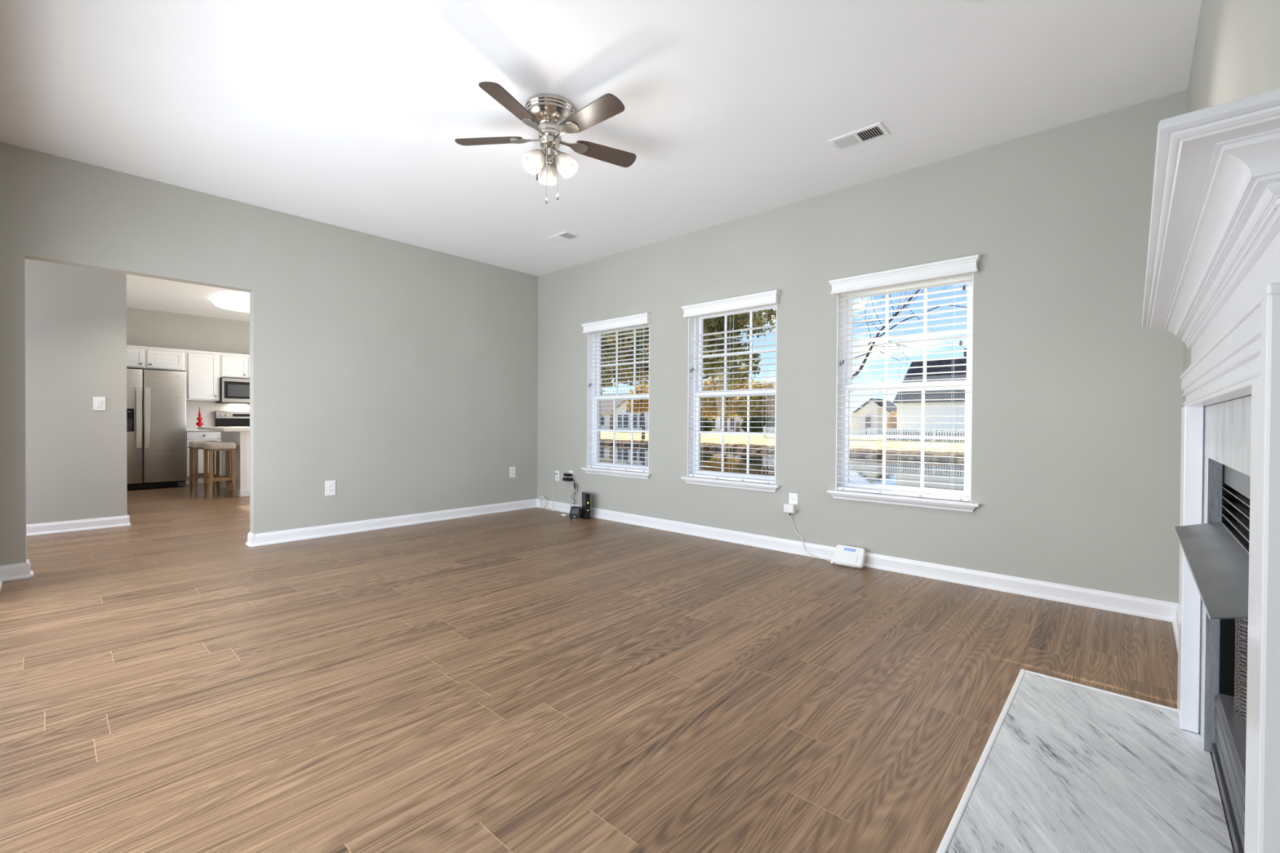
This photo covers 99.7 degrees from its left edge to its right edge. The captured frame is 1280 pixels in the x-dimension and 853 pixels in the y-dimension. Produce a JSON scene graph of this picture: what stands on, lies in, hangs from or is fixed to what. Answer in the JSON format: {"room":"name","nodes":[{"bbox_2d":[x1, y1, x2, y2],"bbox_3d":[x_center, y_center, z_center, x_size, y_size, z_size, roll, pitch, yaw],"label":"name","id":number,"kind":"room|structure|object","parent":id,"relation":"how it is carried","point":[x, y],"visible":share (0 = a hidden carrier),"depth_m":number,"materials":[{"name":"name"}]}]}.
{"room":"living room","nodes":[
{"label":"living room","id":0,"kind":"room"},
{"bbox_2d":[25,258,127,524],"bbox_3d":[-7.373,-0.443,5.694,4.420,2.740,2.522,1,1,42],"label":"wall","id":1,"kind":"structure","parent":0,"point":[76,317],"depth_m":4.89,"materials":[{"name":"paint"}]},
{"bbox_2d":[26,515,131,536],"bbox_3d":[-5.878,0.900,4.363,0.450,0.097,2.552,1,1,42],"label":"baseboard","id":2,"kind":"structure","parent":1,"relation":"attached to","point":[37,529],"depth_m":4.90,"materials":[{"name":"white paint"}]},
{"bbox_2d":[93,396,105,410],"bbox_3d":[-5.010,-0.212,5.003,0.012,0.125,0.082,1,1,42],"label":"light switch","id":3,"kind":"object","parent":1,"relation":"attached to","point":[99,402],"visible":1,"depth_m":5.00,"materials":[{"name":"white plastic"}]},
{"bbox_2d":[126,306,249,355],"bbox_3d":[-7.037,-0.475,9.426,0.140,2.740,3.500,1,1,42],"label":"wall","id":4,"kind":"structure","parent":0,"point":[144,327],"depth_m":8.85,"materials":[{"name":"paint"}]},
{"bbox_2d":[126,345,186,371],"bbox_3d":[-7.660,-1.054,8.323,0.367,0.332,0.974,1,1,42],"label":"upper cabinet","id":5,"kind":"object","parent":4,"relation":"attached to","point":[143,357],"visible":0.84,"depth_m":8.32,"materials":[{"name":"white paint"}]},
{"bbox_2d":[184,349,220,400],"bbox_3d":[-7.187,-0.824,8.848,0.367,0.797,0.434,1,1,42],"label":"upper cabinet","id":6,"kind":"object","parent":4,"relation":"attached to","point":[202,367],"visible":0.95,"depth_m":8.74,"materials":[{"name":"white paint"}]},
{"bbox_2d":[186,400,249,428],"bbox_3d":[-6.679,-0.216,9.709,0.013,0.500,2.500,1,1,42],"label":"backsplash","id":7,"kind":"structure","parent":4,"relation":"attached to","point":[207,408],"depth_m":9.06,"materials":[{"name":"white tile"}]},
{"bbox_2d":[186,409,191,416],"bbox_3d":[-7.420,-0.222,8.876,0.008,0.118,0.074,1,1,42],"label":"wall outlet","id":8,"kind":"object","parent":7,"relation":"attached to","point":[188,412],"visible":0.85,"depth_m":8.88,"materials":[{"name":"white plastic"}]},
{"bbox_2d":[219,352,249,378],"bbox_3d":[-6.780,-1.021,9.293,0.367,0.407,0.768,1,1,42],"label":"upper cabinet","id":9,"kind":"object","parent":4,"relation":"attached to","point":[231,365],"visible":0.55,"depth_m":9.05,"materials":[{"name":"white paint"}]},
{"bbox_2d":[216,377,249,404],"bbox_3d":[-6.758,-0.602,9.273,0.435,0.420,0.760,1,1,42],"label":"microwave","id":10,"kind":"object","parent":9,"relation":"attached to","point":[232,390],"visible":0.4,"depth_m":9.01,"materials":[{"name":"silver metal"}]},
{"bbox_2d":[0,142,537,565],"bbox_3d":[-2.654,-0.409,4.924,0.114,2.740,4.150,1,1,42],"label":"wall","id":11,"kind":"structure","parent":0,"point":[402,375],"depth_m":4.70,"materials":[{"name":"paint"}]},
{"bbox_2d":[0,559,33,582],"bbox_3d":[-3.993,0.919,3.448,0.144,0.097,0.157,1,1,42],"label":"baseboard","id":12,"kind":"structure","parent":11,"relation":"attached to","point":[19,571],"depth_m":3.41,"materials":[{"name":"white paint"}]},
{"bbox_2d":[324,480,335,496],"bbox_3d":[-2.731,0.543,4.763,0.008,0.132,0.084,1,1,42],"label":"wall outlet","id":13,"kind":"object","parent":11,"relation":"attached to","point":[330,486],"visible":1,"depth_m":4.76,"materials":[{"name":"white plastic"}]},
{"bbox_2d":[245,498,537,546],"bbox_3d":[-2.211,0.911,5.410,0.144,0.097,2.843,1,1,42],"label":"baseboard","id":14,"kind":"structure","parent":11,"relation":"attached to","point":[312,532],"depth_m":5.06,"materials":[{"name":"white paint"}]},
{"bbox_2d":[509,466,515,477],"bbox_3d":[-1.455,0.521,6.169,0.008,0.125,0.078,1,1,42],"label":"wall outlet","id":15,"kind":"object","parent":11,"relation":"attached to","point":[512,469],"visible":1,"depth_m":6.17,"materials":[{"name":"white plastic"}]},
{"bbox_2d":[0,0,1201,321],"bbox_3d":[-3.334,-1.808,4.371,12.350,0.060,6.200,1,1,42],"label":"ceiling","id":16,"kind":"structure","parent":0,"point":[350,114],"depth_m":2.83,"materials":[{"name":"paint"}]},
{"bbox_2d":[212,293,249,312],"bbox_3d":[-5.532,-1.776,8.013,1.020,0.094,1.220,1,1,42],"label":"kitchen ceiling light","id":17,"kind":"object","parent":16,"relation":"attached to","point":[235,302],"visible":0.43,"depth_m":7.54,"materials":[{"name":"white glass"}]},
{"bbox_2d":[454,81,636,204],"bbox_3d":[-0.462,-1.481,2.991,0.982,0.535,1.024,0,1,-30],"label":"ceiling fan","id":18,"kind":"object","parent":16,"relation":"hanging from","point":[553,116],"visible":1,"depth_m":2.90,"materials":[{"name":"silver metal"}]},
{"bbox_2d":[547,231,581,243],"bbox_3d":[-0.706,-1.763,5.031,0.265,0.012,0.180,1,1,42],"label":"ceiling vent","id":19,"kind":"object","parent":16,"relation":"in","point":[566,236],"visible":1,"depth_m":5.02,"materials":[{"name":"white metal"}]},
{"bbox_2d":[827,122,889,151],"bbox_3d":[1.314,-1.735,3.246,0.310,0.012,0.168,1,1,42],"label":"ceiling vent","id":20,"kind":"object","parent":16,"relation":"in","point":[855,138],"visible":1,"depth_m":3.24,"materials":[{"name":"white metal"}]},
{"bbox_2d":[962,0,986,3],"bbox_3d":[1.355,-1.726,2.113,0.176,0.007,0.176,1,1,42],"label":"recessed light","id":21,"kind":"object","parent":16,"relation":"in","point":[966,1],"visible":1,"depth_m":2.19,"materials":[{"name":"white paint"}]},
{"bbox_2d":[0,481,1235,852],"bbox_3d":[-3.350,0.992,4.396,12.350,0.060,6.200,1,1,42],"label":"floor","id":22,"kind":"structure","parent":0,"point":[531,680],"depth_m":2.08,"materials":[{"name":"brown wood"}]},
{"bbox_2d":[126,368,186,489],"bbox_3d":[-7.454,0.037,8.088,0.992,1.735,0.895,1,1,42],"label":"refrigerator","id":23,"kind":"object","parent":22,"relation":"on","point":[156,400],"visible":0.73,"depth_m":7.86,"materials":[{"name":"grey metal"}]},
{"bbox_2d":[187,440,219,495],"bbox_3d":[-6.009,0.558,7.450,0.401,0.722,0.309,1,1,42],"label":"bar stool","id":24,"kind":"object","parent":22,"relation":"on","point":[193,446],"visible":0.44,"depth_m":7.40,"materials":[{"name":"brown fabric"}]},
{"bbox_2d":[186,431,221,484],"bbox_3d":[-7.125,0.487,8.751,0.617,0.828,0.496,1,1,42],"label":"base cabinet","id":25,"kind":"object","parent":22,"relation":"on","point":[190,435],"visible":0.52,"depth_m":8.54,"materials":[{"name":"white paint"}]},
{"bbox_2d":[186,428,211,431],"bbox_3d":[-7.133,0.052,8.756,0.601,0.039,0.500,1,1,42],"label":"countertop","id":26,"kind":"structure","parent":25,"relation":"on","point":[187,429],"depth_m":8.47,"materials":[{"name":"white stone"}]},
{"bbox_2d":[195,405,203,428],"bbox_3d":[-7.158,-0.156,8.776,0.100,0.375,0.100,1,1,42],"label":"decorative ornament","id":27,"kind":"object","parent":26,"relation":"on","point":[199,424],"visible":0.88,"depth_m":8.76,"materials":[{"name":"red glass"}]},
{"bbox_2d":[201,441,237,499],"bbox_3d":[-5.517,0.564,7.084,0.401,0.722,0.309,1,1,42],"label":"bar stool","id":28,"kind":"object","parent":22,"relation":"on","point":[211,446],"visible":1,"depth_m":7.04,"materials":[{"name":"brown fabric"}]},
{"bbox_2d":[214,410,249,426],"bbox_3d":[-6.699,0.319,9.207,0.630,1.160,0.775,1,1,42],"label":"range","id":29,"kind":"object","parent":22,"relation":"on","point":[222,419],"visible":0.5,"depth_m":9.22,"materials":[{"name":"silver metal"}]},
{"bbox_2d":[217,426,249,426],"bbox_3d":[-6.673,-0.002,9.194,0.560,0.012,0.758,1,1,42],"label":"cooktop","id":30,"kind":"object","parent":29,"relation":"in","point":[217,426],"depth_m":8.86,"materials":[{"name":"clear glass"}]},
{"bbox_2d":[221,431,249,497],"bbox_3d":[-5.517,0.486,7.920,1.495,0.862,0.892,1,1,42],"label":"base cabinet","id":31,"kind":"object","parent":22,"relation":"on","point":[242,439],"visible":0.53,"depth_m":7.17,"materials":[{"name":"white paint"}]},
{"bbox_2d":[198,426,249,431],"bbox_3d":[-5.587,0.032,7.907,1.700,0.046,1.123,1,1,42],"label":"countertop","id":32,"kind":"structure","parent":31,"relation":"on","point":[212,428],"depth_m":7.10,"materials":[{"name":"white stone"}]},
{"bbox_2d":[538,495,550,508],"bbox_3d":[-1.104,0.882,6.271,0.228,0.146,0.026,1,1,42],"label":"cable coil","id":33,"kind":"object","parent":22,"relation":"on","point":[540,500],"visible":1,"depth_m":6.30,"materials":[{"name":"white plastic"}]},
{"bbox_2d":[568,506,582,518],"bbox_3d":[-0.683,0.909,5.730,0.116,0.112,0.093,0,1,8],"label":"adapter","id":34,"kind":"object","parent":22,"relation":"on","point":[575,511],"visible":1,"depth_m":5.70,"materials":[{"name":"black plastic"}]},
{"bbox_2d":[581,492,590,519],"bbox_3d":[-0.569,0.831,5.682,0.068,0.270,0.152,0,1,-21],"label":"modem","id":35,"kind":"object","parent":22,"relation":"on","point":[585,495],"visible":1,"depth_m":5.62,"materials":[{"name":"black plastic"}]},
{"bbox_2d":[830,544,866,568],"bbox_3d":[1.487,0.927,3.854,0.220,0.136,0.104,1,1,39],"label":"panel","id":36,"kind":"object","parent":22,"relation":"on","point":[846,556],"visible":1,"depth_m":3.83,"materials":[{"name":"white plastic"}]},
{"bbox_2d":[936,669,1233,852],"bbox_3d":[1.170,1.008,1.405,0.524,0.014,1.748,1,1,42],"label":"hearth slab","id":37,"kind":"object","parent":22,"relation":"on","point":[1064,766],"visible":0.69,"depth_m":1.52,"materials":[{"name":"grey stone"}]},
{"bbox_2d":[1142,88,1279,852],"bbox_3d":[1.335,0.309,1.314,0.174,1.390,1.874,1,1,42],"label":"fireplace mantel","id":38,"kind":"object","parent":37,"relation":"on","point":[1212,279],"visible":1,"depth_m":0.77,"materials":[{"name":"paint"}]},
{"bbox_2d":[1142,88,1279,329],"bbox_3d":[1.339,-0.372,1.308,0.174,0.028,1.874,1,1,42],"label":"shelf","id":39,"kind":"object","parent":38,"relation":"attached to","point":[1193,148],"depth_m":0.77,"materials":[{"name":"paint"}]},
{"bbox_2d":[1173,464,1250,852],"bbox_3d":[1.506,0.555,1.131,0.518,0.905,1.118,1,1,42],"label":"firebox insert","id":40,"kind":"object","parent":22,"relation":"on","point":[1216,554],"visible":0.52,"depth_m":1.42,"materials":[{"name":"black metal"}]},
{"bbox_2d":[1173,521,1248,620],"bbox_3d":[1.369,0.322,1.266,0.129,0.062,1.090,1,1,42],"label":"hood","id":41,"kind":"object","parent":40,"relation":"attached to","point":[1216,555],"depth_m":1.20,"materials":[{"name":"black metal"}]},
{"bbox_2d":[1233,618,1248,721],"bbox_3d":[1.706,0.594,1.513,0.050,0.490,0.126,1,1,42],"label":"curtain","id":42,"kind":"object","parent":40,"relation":"hanging from","point":[1241,625],"depth_m":1.50,"materials":[{"name":"metal"}]},
{"bbox_2d":[537,88,1187,603],"bbox_3d":[1.035,-0.384,4.513,6.142,2.740,0.200,1,1,42],"label":"wall","id":43,"kind":"structure","parent":0,"point":[1077,405],"depth_m":3.35,"materials":[{"name":"paint"}]},
{"bbox_2d":[555,470,559,480],"bbox_3d":[-0.949,0.564,6.173,0.074,0.118,0.014,1,1,42],"label":"wall outlet","id":44,"kind":"object","parent":43,"relation":"attached to","point":[557,476],"visible":1,"depth_m":6.17,"materials":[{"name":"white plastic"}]},
{"bbox_2d":[551,473,556,511],"bbox_3d":[-0.983,0.748,6.167,0.062,0.421,0.088,0,1,18],"label":"cable","id":45,"kind":"object","parent":44,"relation":"attached to","point":[554,473],"visible":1,"depth_m":6.21,"materials":[{"name":"white plastic"}]},
{"bbox_2d":[563,473,575,506],"bbox_3d":[-0.754,0.709,5.943,0.064,0.373,0.257,0,1,-38],"label":"power adapter","id":46,"kind":"object","parent":43,"relation":"attached to","point":[564,474],"visible":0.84,"depth_m":5.96,"materials":[{"name":"black plastic"}]},
{"bbox_2d":[562,477,577,506],"bbox_3d":[-0.763,0.735,5.944,0.085,0.330,0.249,0,1,-36],"label":"power adapter","id":47,"kind":"object","parent":43,"relation":"attached to","point":[568,479],"visible":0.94,"depth_m":5.96,"materials":[{"name":"black plastic"}]},
{"bbox_2d":[581,324,651,479],"bbox_3d":[-0.203,-0.276,5.578,0.968,1.570,0.208,1,1,42],"label":"window","id":48,"kind":"structure","parent":43,"relation":"in","point":[592,433],"depth_m":5.79,"materials":[{"name":"white plastic"}]},
{"bbox_2d":[581,312,652,472],"bbox_3d":[-0.244,-0.325,5.532,0.948,1.540,0.125,1,1,42],"label":"window blind","id":49,"kind":"object","parent":48,"relation":"attached to","point":[642,320],"visible":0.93,"depth_m":5.51,"materials":[{"name":"white plastic"}]},
{"bbox_2d":[680,304,780,492],"bbox_3d":[0.803,-0.262,4.665,0.968,1.570,0.208,1,1,42],"label":"window","id":50,"kind":"structure","parent":43,"relation":"in","point":[695,324],"depth_m":4.80,"materials":[{"name":"white plastic"}]},
{"bbox_2d":[681,289,780,484],"bbox_3d":[0.762,-0.311,4.619,0.948,1.540,0.125,1,1,42],"label":"window blind","id":51,"kind":"object","parent":50,"relation":"attached to","point":[770,298],"visible":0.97,"depth_m":4.59,"materials":[{"name":"white plastic"}]},
{"bbox_2d":[788,493,798,511],"bbox_3d":[1.201,0.589,4.225,0.076,0.135,0.008,1,1,42],"label":"wall outlet","id":52,"kind":"object","parent":43,"relation":"attached to","point":[793,497],"visible":0.84,"depth_m":4.22,"materials":[{"name":"white plastic"}]},
{"bbox_2d":[783,503,831,561],"bbox_3d":[1.286,0.797,4.087,0.067,0.382,0.432,0,1,-42],"label":"power adapter","id":53,"kind":"object","parent":43,"relation":"attached to","point":[788,508],"visible":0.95,"depth_m":4.18,"materials":[{"name":"white plastic"}]},
{"bbox_2d":[537,498,1178,622],"bbox_3d":[0.772,0.935,4.601,5.422,0.097,0.030,1,1,42],"label":"baseboard","id":54,"kind":"structure","parent":43,"relation":"attached to","point":[1164,611],"depth_m":3.53,"materials":[{"name":"white paint"}]},
{"bbox_2d":[826,273,979,512],"bbox_3d":[1.815,-0.248,3.745,0.968,1.570,0.208,1,1,42],"label":"window","id":55,"kind":"structure","parent":43,"relation":"in","point":[940,504],"depth_m":3.79,"materials":[{"name":"white plastic"}]},
{"bbox_2d":[828,254,981,501],"bbox_3d":[1.774,-0.297,3.700,0.948,1.540,0.125,1,1,42],"label":"window blind","id":56,"kind":"object","parent":55,"relation":"attached to","point":[962,267],"visible":0.96,"depth_m":3.68,"materials":[{"name":"white plastic"}]},
{"bbox_2d":[1182,0,1279,753],"bbox_3d":[1.440,-0.352,1.206,0.120,2.740,4.150,1,1,42],"label":"wall","id":57,"kind":"structure","parent":0,"point":[1236,55],"depth_m":1.44,"materials":[{"name":"paint"}]},
{"bbox_2d":[1172,604,1178,652],"bbox_3d":[2.364,0.965,2.346,0.030,0.097,1.208,1,1,42],"label":"baseboard","id":58,"kind":"structure","parent":57,"relation":"attached to","point":[1175,621],"depth_m":2.67,"materials":[{"name":"white paint"}]},
{"bbox_2d":[1200,395,1251,751],"bbox_3d":[1.381,0.471,1.242,0.030,1.066,1.425,1,1,42],"label":"marble surround","id":59,"kind":"object","parent":57,"relation":"attached to","point":[1228,424],"visible":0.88,"depth_m":1.65,"materials":[{"name":"stone"}]},
{"bbox_3d":[-2.029,-0.374,1.473,5.692,2.740,0.120,1,1,42],"label":"wall","id":60,"kind":"structure","parent":0,"visible":0},
{"bbox_2d":[0,578,2,590],"bbox_3d":[-3.811,0.922,3.197,0.522,0.097,0.030,1,1,42],"label":"baseboard","id":61,"kind":"structure","parent":60,"relation":"attached to","point":[1,580],"depth_m":3.30,"materials":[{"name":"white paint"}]},
{"label":"outside","id":62,"kind":"structure","parent":0,"visible":0},
{"bbox_2d":[600,427,964,452],"bbox_3d":[30.389,1.313,107.886,280.000,1.380,119.400,1,1,42],"label":"lawn","id":63,"kind":"structure","parent":62,"point":[712,437],"depth_m":46.02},
{"bbox_2d":[600,391,648,430],"bbox_3d":[-1.508,-2.260,84.189,17.550,6.200,9.350,1,1,42],"label":"house","id":64,"kind":"structure","parent":63,"relation":"on","point":[606,423],"depth_m":79.67,"materials":[{"name":"white"}]},
{"bbox_2d":[626,383,648,439],"bbox_3d":[0.701,-1.538,56.297,4.906,6.305,3.877,1,1,42],"label":"tree","id":65,"kind":"object","parent":63,"relation":"on","point":[643,401],"visible":0.31,"depth_m":56.08,"materials":[{"name":"orange plant"}]},
{"bbox_2d":[700,417,713,431],"bbox_3d":[8.003,-0.106,71.100,3.864,2.434,2.656,1,1,42],"label":"bush","id":66,"kind":"object","parent":63,"relation":"on","point":[704,424],"visible":0.34,"depth_m":70.05,"materials":[{"name":"green plant"}]},
{"bbox_2d":[710,404,744,431],"bbox_3d":[17.848,-1.981,102.949,7.900,6.516,8.250,1,1,42],"label":"house","id":67,"kind":"structure","parent":63,"relation":"on","point":[717,419],"depth_m":99.61,"materials":[{"name":"white"}]},
{"bbox_2d":[700,376,755,431],"bbox_3d":[11.589,-3.505,84.197,16.390,9.462,7.671,1,1,42],"label":"autumn tree","id":68,"kind":"object","parent":63,"relation":"on","point":[708,382],"visible":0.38,"depth_m":81.48,"materials":[{"name":"orange plant"}]},
{"bbox_2d":[732,381,775,421],"bbox_3d":[16.939,-2.468,73.744,9.638,7.644,6.451,1,1,42],"label":"autumn tree","id":69,"kind":"object","parent":63,"relation":"on","point":[759,385],"visible":0.37,"depth_m":72.45,"materials":[{"name":"orange plant"}]},
{"bbox_2d":[740,414,774,432],"bbox_3d":[15.167,-0.122,67.279,6.073,2.762,2.730,1,1,42],"label":"bush","id":70,"kind":"object","parent":63,"relation":"on","point":[751,419],"visible":0.62,"depth_m":66.73,"materials":[{"name":"green plant"}]},
{"bbox_2d":[763,426,964,440],"bbox_3d":[20.856,0.612,45.978,23.090,1.050,0.142,1,1,42],"label":"picket fence","id":71,"kind":"object","parent":63,"relation":"on","point":[934,432],"visible":0.34,"depth_m":45.07,"materials":[{"name":"white paint"}]},
{"bbox_2d":[851,398,897,435],"bbox_3d":[33.319,-1.252,75.366,5.200,5.140,7.600,1,1,42],"label":"house","id":72,"kind":"structure","parent":63,"relation":"on","point":[859,411],"depth_m":72.86,"materials":[{"name":"white"}]},
{"bbox_2d":[885,410,897,430],"bbox_3d":[31.341,-0.365,66.073,2.392,3.390,2.311,1,1,42],"label":"bush","id":73,"kind":"object","parent":63,"relation":"on","point":[891,425],"visible":0.34,"depth_m":65.86,"materials":[{"name":"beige plant"}]},
{"bbox_2d":[852,285,967,378],"bbox_3d":[5.889,-1.300,13.080,4.022,7.290,2.458,0,1,18],"label":"bare tree","id":74,"kind":"object","parent":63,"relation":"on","point":[856,373],"visible":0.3,"depth_m":13.20,"materials":[{"name":"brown plant"}]},
{"bbox_2d":[881,429,964,441],"bbox_3d":[23.636,0.756,44.381,7.319,1.124,1.017,1,1,42],"label":"hedge","id":75,"kind":"object","parent":63,"relation":"on","point":[886,429],"visible":0.16,"depth_m":44.35,"materials":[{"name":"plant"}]},
{"bbox_2d":[892,348,966,431],"bbox_3d":[32.643,-3.010,50.715,14.500,8.700,7.800,1,1,42],"label":"house","id":76,"kind":"structure","parent":63,"relation":"on","point":[944,411],"depth_m":51.06,"materials":[{"name":"white"}]},
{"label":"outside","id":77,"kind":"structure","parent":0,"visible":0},
{"bbox_3d":[-23.595,1.805,33.550,220.000,1.750,9.650,1,1,42],"label":"lawn","id":78,"kind":"structure","parent":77,"visible":0},
{"bbox_2d":[600,309,776,395],"bbox_3d":[1.059,-3.772,15.899,4.583,12.121,7.722,0,1,-35],"label":"oak tree","id":79,"kind":"object","parent":78,"relation":"on","point":[713,325],"visible":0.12,"depth_m":14.40,"materials":[{"name":"green plant"}]},
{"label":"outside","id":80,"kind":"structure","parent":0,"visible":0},
{"bbox_2d":[600,444,964,490],"bbox_3d":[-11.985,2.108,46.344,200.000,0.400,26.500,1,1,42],"label":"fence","id":81,"kind":"object","parent":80,"point":[606,447],"visible":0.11,"depth_m":29.69,"materials":[{"name":"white wood"}]},
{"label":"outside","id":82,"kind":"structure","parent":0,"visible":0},
{"bbox_2d":[600,439,964,462],"bbox_3d":[0.525,1.737,53.051,149.500,0.660,3.149,1,1,42],"label":"bank","id":83,"kind":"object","parent":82,"point":[610,442],"visible":0.16,"depth_m":38.53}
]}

